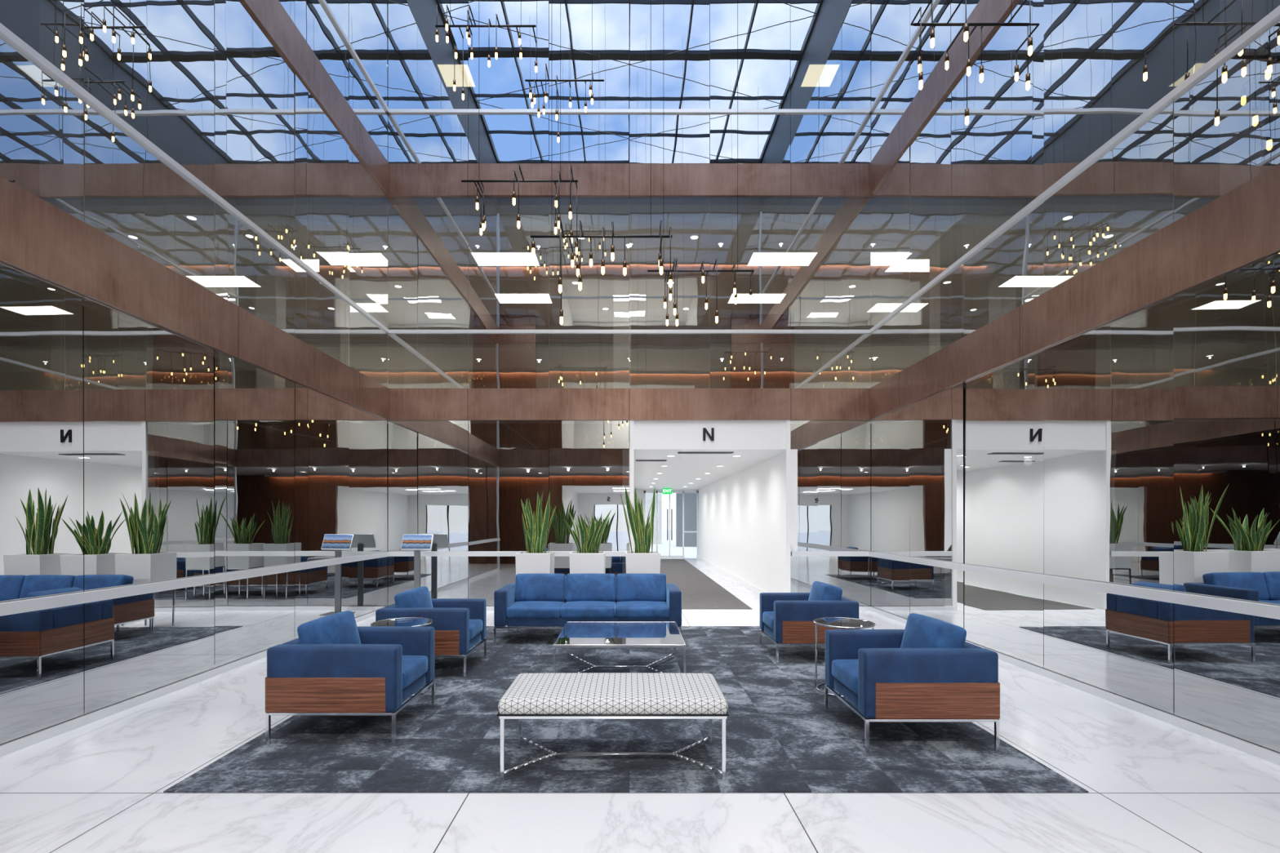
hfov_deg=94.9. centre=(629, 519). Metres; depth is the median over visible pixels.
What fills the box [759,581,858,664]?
armchair
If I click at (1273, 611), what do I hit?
trim
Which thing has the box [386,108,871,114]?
trim
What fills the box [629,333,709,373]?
window
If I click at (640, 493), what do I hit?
wall
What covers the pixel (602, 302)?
window
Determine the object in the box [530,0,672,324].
linear pendant light
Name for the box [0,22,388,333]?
trim
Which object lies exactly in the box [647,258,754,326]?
linear pendant light
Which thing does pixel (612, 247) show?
socket
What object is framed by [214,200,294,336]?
window
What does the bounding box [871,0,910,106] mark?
window
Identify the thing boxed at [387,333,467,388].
window
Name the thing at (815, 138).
window
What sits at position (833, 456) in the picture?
window
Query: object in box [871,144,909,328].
window
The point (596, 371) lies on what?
wall
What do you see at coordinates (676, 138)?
window
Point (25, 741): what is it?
baseboard
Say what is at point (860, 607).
baseboard
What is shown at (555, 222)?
socket
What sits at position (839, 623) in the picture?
side table
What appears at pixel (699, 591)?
carpet runner
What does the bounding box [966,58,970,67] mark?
socket
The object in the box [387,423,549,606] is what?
wall
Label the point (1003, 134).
window
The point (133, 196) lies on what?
window
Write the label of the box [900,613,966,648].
cushion
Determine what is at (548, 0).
ceiling
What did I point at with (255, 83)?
window
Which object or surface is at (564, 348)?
window
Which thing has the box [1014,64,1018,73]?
socket
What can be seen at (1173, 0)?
ceiling
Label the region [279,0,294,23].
window
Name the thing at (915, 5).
window
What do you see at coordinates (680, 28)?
window
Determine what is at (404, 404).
beam
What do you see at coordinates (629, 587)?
cushion
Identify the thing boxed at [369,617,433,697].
side table
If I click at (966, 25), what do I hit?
socket
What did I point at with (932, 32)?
socket
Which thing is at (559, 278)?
socket
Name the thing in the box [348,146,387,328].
window
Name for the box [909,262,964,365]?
window
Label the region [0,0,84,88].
window
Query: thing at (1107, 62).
window
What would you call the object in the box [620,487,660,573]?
potted snake plant
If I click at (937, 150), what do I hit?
window
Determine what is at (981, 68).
socket
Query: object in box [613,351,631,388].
wall
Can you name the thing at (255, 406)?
window
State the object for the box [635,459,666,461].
ceiling vent
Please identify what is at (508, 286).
window
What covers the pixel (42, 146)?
window
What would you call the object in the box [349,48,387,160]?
window
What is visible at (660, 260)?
socket
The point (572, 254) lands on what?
socket
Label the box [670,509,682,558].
door
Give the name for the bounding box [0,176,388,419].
beam
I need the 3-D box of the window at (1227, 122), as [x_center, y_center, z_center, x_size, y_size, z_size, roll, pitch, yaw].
[3.980,-2.620,3.625,0.001,0.913,1.343,0,0,0]
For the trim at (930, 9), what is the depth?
8.52 m
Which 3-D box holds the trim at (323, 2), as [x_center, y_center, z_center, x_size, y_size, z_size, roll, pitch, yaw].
[-3.985,-6.730,5.650,0.050,0.054,8.100,0,0,0]
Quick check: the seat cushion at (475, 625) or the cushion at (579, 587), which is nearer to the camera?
the seat cushion at (475, 625)
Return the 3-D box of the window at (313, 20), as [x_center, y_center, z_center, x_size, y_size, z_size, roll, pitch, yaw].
[-3.991,-6.285,7.675,0.001,0.843,1.343,0,0,0]
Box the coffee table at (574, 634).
[552,622,685,673]
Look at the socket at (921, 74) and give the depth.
4.73 m
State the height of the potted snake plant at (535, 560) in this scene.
1.886 m
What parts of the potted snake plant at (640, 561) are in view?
planter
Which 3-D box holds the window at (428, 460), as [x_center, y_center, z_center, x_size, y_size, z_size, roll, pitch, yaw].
[-3.326,-0.105,9.702,1.321,3.063,0.001,0,0,0]
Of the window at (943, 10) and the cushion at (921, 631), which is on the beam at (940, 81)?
the window at (943, 10)
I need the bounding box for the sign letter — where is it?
[702,427,714,440]
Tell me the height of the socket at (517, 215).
0.063 m
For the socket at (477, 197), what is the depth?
5.99 m
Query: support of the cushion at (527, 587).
on the sofa
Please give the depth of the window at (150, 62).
5.00 m
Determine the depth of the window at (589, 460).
9.70 m
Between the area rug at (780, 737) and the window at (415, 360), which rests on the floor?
the area rug at (780, 737)
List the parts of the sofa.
leg, arm, frame, seat, arm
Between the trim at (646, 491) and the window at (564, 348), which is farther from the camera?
the trim at (646, 491)
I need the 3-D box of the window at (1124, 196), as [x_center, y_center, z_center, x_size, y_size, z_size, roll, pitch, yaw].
[3.979,-2.620,4.975,0.001,0.913,1.343,0,0,0]
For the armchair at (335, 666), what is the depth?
3.90 m
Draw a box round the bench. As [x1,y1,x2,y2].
[496,672,728,781]
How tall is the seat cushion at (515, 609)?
0.164 m
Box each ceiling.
[83,0,1173,338]
[348,0,910,163]
[634,449,785,489]
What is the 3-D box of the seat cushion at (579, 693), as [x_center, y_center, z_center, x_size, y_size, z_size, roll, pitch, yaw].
[-0.095,1.073,3.640,1.320,0.124,0.620,0,0,0]
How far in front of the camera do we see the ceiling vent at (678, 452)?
10.11 m
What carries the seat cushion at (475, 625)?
on the armchair at (459, 624)
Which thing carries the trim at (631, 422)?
attached to the wall
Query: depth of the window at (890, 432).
8.95 m
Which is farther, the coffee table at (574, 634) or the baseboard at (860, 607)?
the baseboard at (860, 607)
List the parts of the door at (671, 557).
handle, rail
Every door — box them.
[660,509,669,558]
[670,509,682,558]
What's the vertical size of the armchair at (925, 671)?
0.796 m
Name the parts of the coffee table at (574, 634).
leg, frame, leg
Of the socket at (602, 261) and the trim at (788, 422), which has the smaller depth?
the socket at (602, 261)
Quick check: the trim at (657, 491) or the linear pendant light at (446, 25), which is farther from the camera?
the trim at (657, 491)
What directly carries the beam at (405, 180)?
attached to the ceiling at (1173, 0)
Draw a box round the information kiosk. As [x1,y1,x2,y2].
[400,534,433,588]
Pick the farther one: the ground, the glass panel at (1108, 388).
the ground
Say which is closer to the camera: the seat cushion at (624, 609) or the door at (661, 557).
the seat cushion at (624, 609)
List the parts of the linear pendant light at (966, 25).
cross arm, stem, bulb, cross arm, stem, bulb, bulb, cross arm, cross arm, bulb, stem, bulb, stem, bulb, cross arm, stem, bulb, bulb, cross arm, cross arm, bulb, stem, stem, bulb, cross arm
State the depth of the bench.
3.41 m
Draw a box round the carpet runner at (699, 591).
[660,559,751,608]
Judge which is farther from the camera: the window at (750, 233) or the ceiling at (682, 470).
the ceiling at (682, 470)
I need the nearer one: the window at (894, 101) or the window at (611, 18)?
the window at (894, 101)
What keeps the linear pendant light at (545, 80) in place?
hanging from the trim
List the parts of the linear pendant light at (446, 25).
stem, cross arm, bulb, cross arm, cross arm, stem, stem, stem, cross arm, bulb, cross arm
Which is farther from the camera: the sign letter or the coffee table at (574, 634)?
the sign letter
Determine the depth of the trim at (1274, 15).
4.74 m
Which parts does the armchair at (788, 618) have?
leg, seat, leg, arm, frame, panel, arm, backrest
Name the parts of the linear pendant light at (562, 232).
bulb, bulb, stem, stem, bulb, cross arm, cross arm, bulb, stem, bulb, stem, bulb, cross arm, bulb, stem, bulb, bulb, bulb, stem, bulb, bulb, stem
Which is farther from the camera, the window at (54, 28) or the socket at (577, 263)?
the socket at (577, 263)
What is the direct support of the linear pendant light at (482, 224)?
hanging from the trim
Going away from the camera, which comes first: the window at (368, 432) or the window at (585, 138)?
the window at (368, 432)
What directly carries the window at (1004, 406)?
in the wall at (963, 388)
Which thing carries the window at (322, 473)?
in the wall at (82, 305)
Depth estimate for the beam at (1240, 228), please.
4.75 m
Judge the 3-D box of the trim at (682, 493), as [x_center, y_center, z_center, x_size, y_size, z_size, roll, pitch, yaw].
[2.070,0.200,22.650,0.060,2.600,0.060,0,0,0]
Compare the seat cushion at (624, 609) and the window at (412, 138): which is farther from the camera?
the window at (412, 138)
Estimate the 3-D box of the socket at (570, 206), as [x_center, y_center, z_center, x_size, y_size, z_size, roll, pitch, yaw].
[-0.577,-3.022,5.720,0.032,0.063,0.030,0,0,0]
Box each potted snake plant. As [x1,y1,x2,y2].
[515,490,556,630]
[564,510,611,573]
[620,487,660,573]
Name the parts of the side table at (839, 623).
leg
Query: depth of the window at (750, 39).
9.70 m
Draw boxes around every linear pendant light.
[435,4,537,100]
[461,0,577,254]
[524,0,604,142]
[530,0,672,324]
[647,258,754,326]
[910,0,1039,124]
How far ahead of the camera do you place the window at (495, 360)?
9.70 m
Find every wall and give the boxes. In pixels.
[82,305,295,711]
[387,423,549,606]
[467,338,910,388]
[525,381,536,388]
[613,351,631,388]
[634,489,644,551]
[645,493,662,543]
[698,448,797,592]
[870,423,871,606]
[909,388,1174,711]
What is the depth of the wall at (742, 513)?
12.62 m
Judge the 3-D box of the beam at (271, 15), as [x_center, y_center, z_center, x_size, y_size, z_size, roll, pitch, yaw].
[-4.015,-5.600,5.650,0.110,0.520,8.040,0,0,0]
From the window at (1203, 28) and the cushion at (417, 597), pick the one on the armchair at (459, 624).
the cushion at (417, 597)
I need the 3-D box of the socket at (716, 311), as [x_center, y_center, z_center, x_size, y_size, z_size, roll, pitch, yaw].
[0.907,-2.145,6.120,0.032,0.063,0.030,0,0,0]
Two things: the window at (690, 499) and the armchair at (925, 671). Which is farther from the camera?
the window at (690, 499)
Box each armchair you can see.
[265,610,435,744]
[375,586,486,677]
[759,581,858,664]
[824,613,999,751]
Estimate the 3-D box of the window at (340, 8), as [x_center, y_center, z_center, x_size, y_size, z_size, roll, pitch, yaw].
[-3.991,-8.025,7.675,0.001,2.543,1.343,0,0,0]
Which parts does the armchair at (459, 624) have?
backrest, arm, panel, arm, frame, leg, seat, leg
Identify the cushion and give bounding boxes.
[297,610,360,644]
[394,586,433,608]
[402,655,427,689]
[469,619,482,639]
[497,672,728,714]
[506,600,565,618]
[514,573,565,601]
[560,600,616,618]
[565,573,616,601]
[615,600,669,618]
[616,573,666,601]
[762,611,773,630]
[808,581,842,600]
[831,659,857,694]
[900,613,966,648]
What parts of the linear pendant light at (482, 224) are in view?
stem, stem, bulb, bulb, stem, cross arm, stem, stem, stem, bulb, cross arm, stem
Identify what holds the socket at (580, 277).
attached to the linear pendant light at (562, 232)
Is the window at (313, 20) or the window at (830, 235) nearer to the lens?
the window at (313, 20)
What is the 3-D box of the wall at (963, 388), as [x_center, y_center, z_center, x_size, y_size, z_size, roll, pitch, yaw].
[4.155,-0.050,5.700,0.150,3.100,8.200,0,0,0]
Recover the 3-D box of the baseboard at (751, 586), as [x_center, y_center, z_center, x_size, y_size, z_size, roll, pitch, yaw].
[2.640,1.450,16.225,0.020,0.100,12.850,0,0,0]
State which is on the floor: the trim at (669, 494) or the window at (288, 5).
the trim at (669, 494)
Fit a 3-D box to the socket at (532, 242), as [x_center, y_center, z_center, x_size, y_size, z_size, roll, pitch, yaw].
[-0.885,-2.522,5.400,0.032,0.063,0.030,0,0,0]
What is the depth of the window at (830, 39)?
9.70 m
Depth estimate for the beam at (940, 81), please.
7.56 m
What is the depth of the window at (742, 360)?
9.70 m
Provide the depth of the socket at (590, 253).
5.51 m
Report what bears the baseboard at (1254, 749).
attached to the wall at (963, 388)
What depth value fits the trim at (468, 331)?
9.67 m
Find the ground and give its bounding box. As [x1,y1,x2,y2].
[649,530,697,558]
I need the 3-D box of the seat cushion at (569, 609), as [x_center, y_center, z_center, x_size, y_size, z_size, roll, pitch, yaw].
[-0.500,1.115,7.345,0.644,0.164,0.702,0,0,0]
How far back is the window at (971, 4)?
6.88 m
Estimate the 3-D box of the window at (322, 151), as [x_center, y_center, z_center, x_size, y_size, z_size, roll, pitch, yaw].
[-3.987,-4.230,7.675,0.001,2.213,1.343,0,0,0]
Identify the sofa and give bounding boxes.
[493,573,681,644]
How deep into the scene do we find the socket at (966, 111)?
5.04 m
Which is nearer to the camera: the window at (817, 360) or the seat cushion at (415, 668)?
the seat cushion at (415, 668)
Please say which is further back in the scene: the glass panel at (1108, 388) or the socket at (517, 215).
the socket at (517, 215)
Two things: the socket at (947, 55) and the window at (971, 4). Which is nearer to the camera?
the socket at (947, 55)
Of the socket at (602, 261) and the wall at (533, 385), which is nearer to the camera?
the socket at (602, 261)
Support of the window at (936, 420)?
in the wall at (963, 388)
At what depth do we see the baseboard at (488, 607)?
9.68 m
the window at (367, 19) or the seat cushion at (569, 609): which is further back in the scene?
the window at (367, 19)
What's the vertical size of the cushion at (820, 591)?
0.383 m
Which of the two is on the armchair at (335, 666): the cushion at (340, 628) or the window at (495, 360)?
the cushion at (340, 628)
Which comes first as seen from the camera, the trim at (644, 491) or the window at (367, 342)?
the window at (367, 342)
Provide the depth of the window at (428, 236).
9.70 m
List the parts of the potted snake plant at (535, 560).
planter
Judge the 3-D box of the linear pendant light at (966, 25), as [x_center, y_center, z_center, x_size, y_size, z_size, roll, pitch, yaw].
[2.879,-7.046,4.900,1.094,7.309,0.590,0,0,0]
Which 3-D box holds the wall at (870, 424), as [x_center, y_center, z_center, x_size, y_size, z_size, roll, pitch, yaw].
[3.375,-0.050,9.875,1.410,3.100,0.150,0,0,0]
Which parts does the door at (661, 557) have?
rail, handle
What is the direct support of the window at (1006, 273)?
in the wall at (963, 388)
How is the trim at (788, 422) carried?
attached to the wall at (742, 513)
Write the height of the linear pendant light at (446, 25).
5.652 m
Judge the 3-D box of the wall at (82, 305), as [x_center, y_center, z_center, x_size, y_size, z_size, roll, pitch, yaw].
[-4.165,-0.050,5.700,0.150,3.100,8.200,0,0,0]
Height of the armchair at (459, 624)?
0.796 m
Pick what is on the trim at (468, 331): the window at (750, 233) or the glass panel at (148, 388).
the window at (750, 233)
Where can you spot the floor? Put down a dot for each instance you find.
(1153, 785)
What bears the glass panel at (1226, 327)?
in the wall at (963, 388)
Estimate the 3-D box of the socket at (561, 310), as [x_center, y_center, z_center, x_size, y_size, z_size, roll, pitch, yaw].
[-0.608,-1.836,5.240,0.032,0.063,0.030,0,0,0]
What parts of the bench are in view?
leg, leg, seat frame, leg, leg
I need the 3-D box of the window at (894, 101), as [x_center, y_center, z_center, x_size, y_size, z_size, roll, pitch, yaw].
[3.981,-6.285,9.025,0.001,0.843,1.343,0,0,0]
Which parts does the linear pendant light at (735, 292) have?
stem, stem, stem, bulb, stem, bulb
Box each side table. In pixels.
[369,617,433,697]
[813,617,875,697]
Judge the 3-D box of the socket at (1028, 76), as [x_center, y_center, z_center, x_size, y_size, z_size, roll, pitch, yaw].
[3.319,-3.679,4.898,0.032,0.063,0.030,0,0,0]
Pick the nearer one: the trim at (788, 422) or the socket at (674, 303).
the socket at (674, 303)
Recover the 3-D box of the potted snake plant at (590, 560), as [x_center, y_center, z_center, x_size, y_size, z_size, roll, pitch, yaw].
[-0.579,0.672,8.138,0.644,1.639,0.503,0,0,0]
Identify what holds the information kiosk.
on the floor
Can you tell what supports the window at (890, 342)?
in the wall at (963, 388)
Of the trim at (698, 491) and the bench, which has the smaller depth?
the bench
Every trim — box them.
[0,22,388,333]
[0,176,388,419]
[0,551,626,616]
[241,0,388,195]
[320,0,389,113]
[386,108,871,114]
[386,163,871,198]
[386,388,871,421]
[388,329,871,333]
[629,420,634,551]
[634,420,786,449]
[644,489,698,493]
[644,490,645,525]
[656,490,657,551]
[669,493,670,558]
[682,493,684,558]
[697,491,698,558]
[785,420,790,592]
[791,551,1279,619]
[869,0,937,113]
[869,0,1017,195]
[869,4,1279,333]
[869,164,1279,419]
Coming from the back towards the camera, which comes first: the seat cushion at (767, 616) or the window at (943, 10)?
the window at (943, 10)
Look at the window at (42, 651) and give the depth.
3.98 m
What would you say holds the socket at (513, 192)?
attached to the linear pendant light at (482, 224)
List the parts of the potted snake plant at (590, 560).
planter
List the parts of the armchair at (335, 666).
leg, backrest, panel, arm, frame, leg, arm, seat, leg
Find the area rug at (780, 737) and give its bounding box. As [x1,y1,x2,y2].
[163,626,1088,792]
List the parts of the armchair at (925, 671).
leg, seat, arm, leg, frame, arm, panel, backrest, leg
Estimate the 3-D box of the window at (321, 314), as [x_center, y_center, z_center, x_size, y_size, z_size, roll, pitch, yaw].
[-3.990,-2.620,7.675,0.001,0.913,1.343,0,0,0]
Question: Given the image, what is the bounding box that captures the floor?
[0,558,1279,852]
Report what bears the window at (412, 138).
on the beam at (405, 180)
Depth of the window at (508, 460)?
9.71 m
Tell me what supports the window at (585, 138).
on the beam at (405, 180)
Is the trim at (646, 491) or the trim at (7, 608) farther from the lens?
the trim at (646, 491)
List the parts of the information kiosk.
post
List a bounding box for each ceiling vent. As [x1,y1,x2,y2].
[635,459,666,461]
[677,451,733,453]
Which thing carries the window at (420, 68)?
on the trim at (468, 111)
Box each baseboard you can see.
[0,606,386,757]
[486,605,493,610]
[697,555,767,593]
[858,605,870,610]
[870,606,1279,765]
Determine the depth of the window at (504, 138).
9.70 m
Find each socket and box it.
[475,195,479,203]
[481,217,484,223]
[512,191,515,199]
[516,213,519,222]
[531,240,534,248]
[554,220,557,227]
[558,277,561,284]
[560,309,563,316]
[568,204,572,212]
[570,253,573,260]
[576,262,579,269]
[577,275,582,282]
[589,252,592,258]
[600,258,604,266]
[610,244,614,253]
[622,260,626,267]
[659,258,662,266]
[668,272,672,279]
[673,302,676,308]
[715,310,718,316]
[918,71,923,82]
[929,29,934,39]
[944,53,949,62]
[963,22,968,33]
[964,108,968,116]
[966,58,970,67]
[979,65,983,74]
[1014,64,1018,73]
[1025,72,1030,82]
[1027,37,1032,47]
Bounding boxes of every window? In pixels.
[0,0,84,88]
[0,35,84,222]
[0,262,84,744]
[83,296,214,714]
[84,0,214,191]
[84,100,213,292]
[214,0,294,254]
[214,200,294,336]
[214,349,294,667]
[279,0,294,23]
[294,0,348,102]
[294,72,349,297]
[294,262,348,365]
[294,382,349,639]
[325,0,348,39]
[348,0,387,106]
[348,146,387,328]
[348,303,387,387]
[348,404,387,617]
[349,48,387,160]
[387,0,468,108]
[387,113,467,163]
[387,196,468,329]
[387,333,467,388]
[387,420,468,605]
[468,0,548,108]
[468,113,548,163]
[468,196,548,329]
[468,333,548,388]
[468,420,548,605]
[549,0,629,108]
[549,113,629,163]
[549,195,629,329]
[549,333,629,371]
[549,420,629,577]
[629,0,709,108]
[629,113,709,163]
[629,195,709,329]
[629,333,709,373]
[675,493,697,546]
[710,0,790,108]
[710,113,790,163]
[710,195,790,329]
[710,333,790,388]
[790,0,871,108]
[790,113,871,163]
[790,195,871,329]
[790,333,870,388]
[790,420,870,605]
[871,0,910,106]
[871,48,910,160]
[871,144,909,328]
[871,303,909,387]
[871,404,909,618]
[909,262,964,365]
[909,382,963,627]
[910,0,932,39]
[910,0,964,102]
[910,72,964,297]
[964,0,979,22]
[964,0,1044,254]
[964,200,1043,336]
[964,349,1044,667]
[1043,0,1173,191]
[1044,100,1173,293]
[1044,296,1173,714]
[1173,0,1279,88]
[1173,17,1279,222]
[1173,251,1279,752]
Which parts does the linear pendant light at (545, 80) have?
stem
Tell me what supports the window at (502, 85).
on the trim at (468, 111)
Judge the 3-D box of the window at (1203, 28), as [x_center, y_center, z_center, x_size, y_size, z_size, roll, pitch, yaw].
[3.979,-4.230,3.625,0.001,2.213,1.343,0,0,0]
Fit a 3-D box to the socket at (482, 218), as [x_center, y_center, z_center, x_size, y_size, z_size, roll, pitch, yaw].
[-1.521,-3.107,6.114,0.032,0.063,0.030,0,0,0]
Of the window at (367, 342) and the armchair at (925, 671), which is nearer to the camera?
the armchair at (925, 671)
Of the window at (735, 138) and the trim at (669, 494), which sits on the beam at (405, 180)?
the window at (735, 138)
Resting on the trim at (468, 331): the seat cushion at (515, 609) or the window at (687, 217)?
the window at (687, 217)
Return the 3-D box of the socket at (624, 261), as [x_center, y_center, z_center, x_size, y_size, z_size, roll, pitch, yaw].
[-0.045,-2.341,5.400,0.032,0.063,0.030,0,0,0]
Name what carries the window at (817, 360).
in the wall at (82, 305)
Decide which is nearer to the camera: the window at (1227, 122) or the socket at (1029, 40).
the window at (1227, 122)
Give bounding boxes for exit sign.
[662,487,671,493]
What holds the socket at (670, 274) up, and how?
attached to the linear pendant light at (562, 232)
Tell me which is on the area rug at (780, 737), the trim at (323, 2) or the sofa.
the sofa
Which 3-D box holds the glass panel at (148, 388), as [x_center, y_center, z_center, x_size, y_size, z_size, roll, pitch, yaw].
[-3.993,-0.105,4.975,0.001,3.063,1.343,0,0,0]

